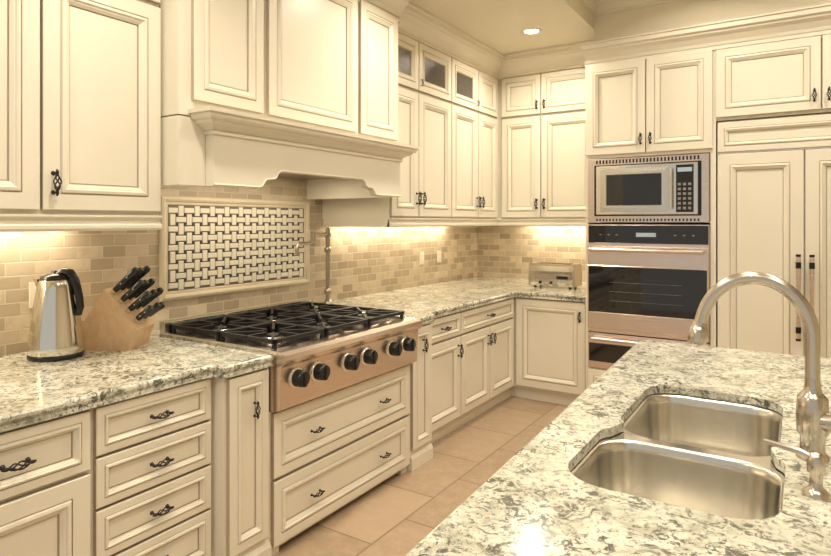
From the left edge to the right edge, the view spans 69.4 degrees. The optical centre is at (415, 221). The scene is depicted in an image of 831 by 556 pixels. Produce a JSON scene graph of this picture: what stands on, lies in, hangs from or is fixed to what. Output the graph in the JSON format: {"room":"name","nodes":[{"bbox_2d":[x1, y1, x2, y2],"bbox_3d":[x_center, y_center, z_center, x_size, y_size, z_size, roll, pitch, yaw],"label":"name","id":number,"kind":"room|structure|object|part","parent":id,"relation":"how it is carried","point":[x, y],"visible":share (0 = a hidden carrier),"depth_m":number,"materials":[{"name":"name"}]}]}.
{"room":"kitchen","nodes":[
{"label":"kitchen","id":0,"kind":"room"},
{"bbox_2d":[0,177,476,355],"bbox_3d":[-1.350,-0.175,3.451,0.100,3.350,7.550,0,0,33],"label":"wall","id":1,"kind":"structure","parent":0,"point":[363,260],"depth_m":3.75,"materials":[{"name":"tile"}]},
{"bbox_2d":[29,283,35,308],"bbox_3d":[-1.733,0.335,2.752,0.010,0.116,0.070,0,0,33],"label":"wall outlet","id":2,"kind":"object","parent":1,"relation":"attached to","point":[32,287],"visible":0.31,"depth_m":2.73,"materials":[{"name":"beige plastic"}]},
{"bbox_2d":[0,0,161,231],"bbox_3d":[-1.858,-0.732,1.903,0.713,1.533,1.995,0,0,33],"label":"upper cabinet","id":3,"kind":"object","parent":1,"relation":"attached to","point":[80,80],"visible":1,"depth_m":2.32,"materials":[{"name":"beige paint"}]},
{"bbox_2d":[159,195,309,301],"bbox_3d":[-1.073,0.145,3.766,0.025,0.580,1.180,0,0,33],"label":"mosaic panel","id":4,"kind":"object","parent":1,"relation":"attached to","point":[208,246],"visible":1,"depth_m":3.67,"materials":[{"name":"tile"}]},
{"bbox_2d":[159,0,419,199],"bbox_3d":[-0.793,-0.829,3.417,0.870,1.338,1.690,0,0,33],"label":"range hood","id":5,"kind":"object","parent":1,"relation":"attached to","point":[254,93],"visible":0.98,"depth_m":3.01,"materials":[{"name":"beige paint"}]},
{"bbox_2d":[420,252,423,264],"bbox_3d":[0.060,0.335,5.546,0.010,0.116,0.070,0,0,33],"label":"wall outlet","id":6,"kind":"object","parent":1,"relation":"attached to","point":[421,253],"visible":1,"depth_m":5.54,"materials":[{"name":"beige plastic"}]},
{"bbox_2d":[437,250,440,262],"bbox_3d":[0.233,0.335,5.816,0.010,0.116,0.070,0,0,33],"label":"wall outlet","id":7,"kind":"object","parent":1,"relation":"attached to","point":[438,252],"visible":1,"depth_m":5.80,"materials":[{"name":"beige plastic"}]},
{"bbox_2d":[322,1,593,226],"bbox_3d":[0.639,-0.732,5.037,1.530,1.533,2.508,0,0,33],"label":"upper cabinet","id":8,"kind":"object","parent":1,"relation":"attached to","point":[501,138],"visible":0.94,"depth_m":5.09,"materials":[{"name":"beige paint"}]},
{"bbox_2d":[274,396,567,555],"bbox_3d":[1.027,1.525,1.925,5.750,0.050,7.550,0,0,33],"label":"floor","id":9,"kind":"structure","parent":0,"point":[391,518],"depth_m":3.35,"materials":[{"name":"tile"}]},
{"bbox_2d":[0,367,270,555],"bbox_3d":[-1.651,1.068,1.942,1.018,0.864,2.285,0,0,33],"label":"base cabinet","id":10,"kind":"object","parent":9,"relation":"on","point":[182,470],"visible":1,"depth_m":2.23,"materials":[{"name":"beige paint"}]},
{"bbox_2d":[0,335,273,432],"bbox_3d":[-1.660,0.610,1.947,0.997,0.050,2.285,0,0,33],"label":"countertop","id":11,"kind":"structure","parent":10,"relation":"on","point":[31,393],"depth_m":2.32,"materials":[{"name":"beige stone"}]},
{"bbox_2d":[26,268,84,361],"bbox_3d":[-1.560,0.391,2.605,0.217,0.387,0.217,0,0,33],"label":"electric kettle","id":12,"kind":"object","parent":11,"relation":"on","point":[55,330],"visible":1,"depth_m":2.54,"materials":[{"name":"silver metal"}]},
{"bbox_2d":[82,266,164,350],"bbox_3d":[-1.365,0.395,2.817,0.339,0.379,0.187,0,0,0],"label":"knife block","id":13,"kind":"object","parent":11,"relation":"on","point":[117,321],"visible":1,"depth_m":2.73,"materials":[{"name":"brown wood"}]},
{"bbox_2d":[268,365,409,555],"bbox_3d":[-0.728,1.173,3.383,1.016,0.655,1.128,0,0,33],"label":"base cabinet","id":14,"kind":"object","parent":9,"relation":"on","point":[329,450],"visible":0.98,"depth_m":3.02,"materials":[{"name":"beige paint"}]},
{"bbox_2d":[407,297,585,471],"bbox_3d":[0.555,1.068,4.907,1.529,0.864,2.815,0,0,33],"label":"base cabinet","id":15,"kind":"object","parent":9,"relation":"on","point":[470,361],"visible":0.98,"depth_m":4.70,"materials":[{"name":"beige paint"}]},
{"bbox_2d":[151,276,585,335],"bbox_3d":[0.250,0.610,4.430,1.529,0.050,3.948,0,0,33],"label":"countertop","id":16,"kind":"structure","parent":15,"relation":"on","point":[426,303],"depth_m":4.84,"materials":[{"name":"beige stone"}]},
{"bbox_2d":[160,299,421,411],"bbox_3d":[-0.630,0.675,3.320,0.923,0.320,1.121,0,0,33],"label":"gas rangetop","id":17,"kind":"object","parent":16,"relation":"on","point":[324,349],"visible":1,"depth_m":3.07,"materials":[{"name":"metal"}]},
{"bbox_2d":[295,225,332,303],"bbox_3d":[-0.688,0.304,4.148,0.080,0.562,0.419,0,0,21],"label":"pot filler faucet","id":18,"kind":"object","parent":16,"relation":"on","point":[327,234],"visible":0.98,"depth_m":4.29,"materials":[{"name":"silver metal"}]},
{"bbox_2d":[529,262,581,288],"bbox_3d":[1.248,0.476,5.369,0.420,0.217,0.229,0,0,33],"label":"toaster","id":19,"kind":"object","parent":16,"relation":"on","point":[569,275],"visible":1,"depth_m":5.29,"materials":[{"name":"metal"}]},
{"bbox_2d":[405,340,830,555],"bbox_3d":[1.038,1.042,1.270,1.725,0.915,3.020,0,0,33],"label":"kitchen island","id":20,"kind":"object","parent":9,"relation":"on","point":[533,505],"visible":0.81,"depth_m":1.28,"materials":[{"name":"stone"}]},
{"bbox_2d":[570,393,784,519],"bbox_3d":[0.772,0.731,1.661,0.475,0.234,0.985,0,0,33],"label":"sink","id":21,"kind":"object","parent":20,"relation":"in","point":[711,456],"visible":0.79,"depth_m":1.66,"materials":[{"name":"metal"}]},
{"bbox_2d":[687,272,830,463],"bbox_3d":[0.899,0.357,1.536,0.376,0.456,0.082,0,0,33],"label":"kitchen faucet","id":22,"kind":"object","parent":20,"relation":"on","point":[813,414],"visible":0.93,"depth_m":1.48,"materials":[{"name":"silver metal"}]},
{"bbox_2d":[763,438,830,500],"bbox_3d":[0.827,0.533,1.305,0.125,0.103,0.052,0,0,33],"label":"soap dispenser","id":23,"kind":"object","parent":20,"relation":"on","point":[815,461],"visible":1,"depth_m":1.28,"materials":[{"name":"silver metal"}]},
{"bbox_2d":[581,3,830,388],"bbox_3d":[2.548,0.066,4.538,2.213,2.868,1.281,0,0,33],"label":"tall cabinet","id":24,"kind":"object","parent":9,"relation":"on","point":[663,92],"depth_m":4.24,"materials":[{"name":"beige paint"}]},
{"bbox_3d":[1.848,0.986,4.661,0.852,0.268,0.678,0,0,33],"label":"warming drawer","id":25,"kind":"part","parent":24,"relation":"part of","materials":[{"name":"silver metal"}]},
{"bbox_2d":[588,225,709,342],"bbox_3d":[1.841,0.432,4.649,0.852,0.825,0.706,0,0,33],"label":"wall oven","id":26,"kind":"object","parent":24,"relation":"in","point":[644,280],"visible":0.97,"depth_m":4.40,"materials":[{"name":"silver metal"}]},
{"bbox_2d":[588,153,709,222],"bbox_3d":[1.805,-0.239,4.593,0.852,0.488,0.539,0,0,33],"label":"microwave oven","id":27,"kind":"object","parent":24,"relation":"in","point":[666,188],"visible":0.99,"depth_m":4.38,"materials":[{"name":"silver metal"}]},
{"bbox_2d":[717,113,830,358],"bbox_3d":[2.882,0.400,4.264,1.225,2.200,1.110,0,0,33],"label":"refrigerator","id":28,"kind":"object","parent":9,"relation":"on","point":[774,174],"visible":0.63,"depth_m":4.01,"materials":[{"name":"beige paint"}]},
{"bbox_2d":[477,226,585,281],"bbox_3d":[3.076,-0.175,5.025,5.650,3.350,0.100,0,0,33],"label":"wall","id":29,"kind":"structure","parent":0,"point":[502,251],"depth_m":6.22,"materials":[{"name":"tile"}]},
{"bbox_2d":[410,0,830,53],"bbox_3d":[0.998,-1.605,1.879,5.550,0.470,7.440,0,0,33],"label":"ceiling","id":30,"kind":"structure","parent":0,"point":[498,24],"depth_m":4.39,"materials":[{"name":"paint"}]},
{"bbox_2d":[521,28,541,34],"bbox_3d":[0.912,-1.496,4.714,0.164,0.005,0.164,0,0,33],"label":"recessed light","id":31,"kind":"object","parent":30,"relation":"in","point":[529,31],"visible":1,"depth_m":4.71,"materials":[{"name":"beige plastic"}]},
{"bbox_2d":[578,0,679,15],"bbox_3d":[1.357,-1.698,0.959,3.953,0.197,6.280,0,0,33],"label":"trim","id":32,"kind":"structure","parent":30,"relation":"attached to","point":[595,7],"depth_m":4.53,"materials":[{"name":"beige paint"}]}
]}

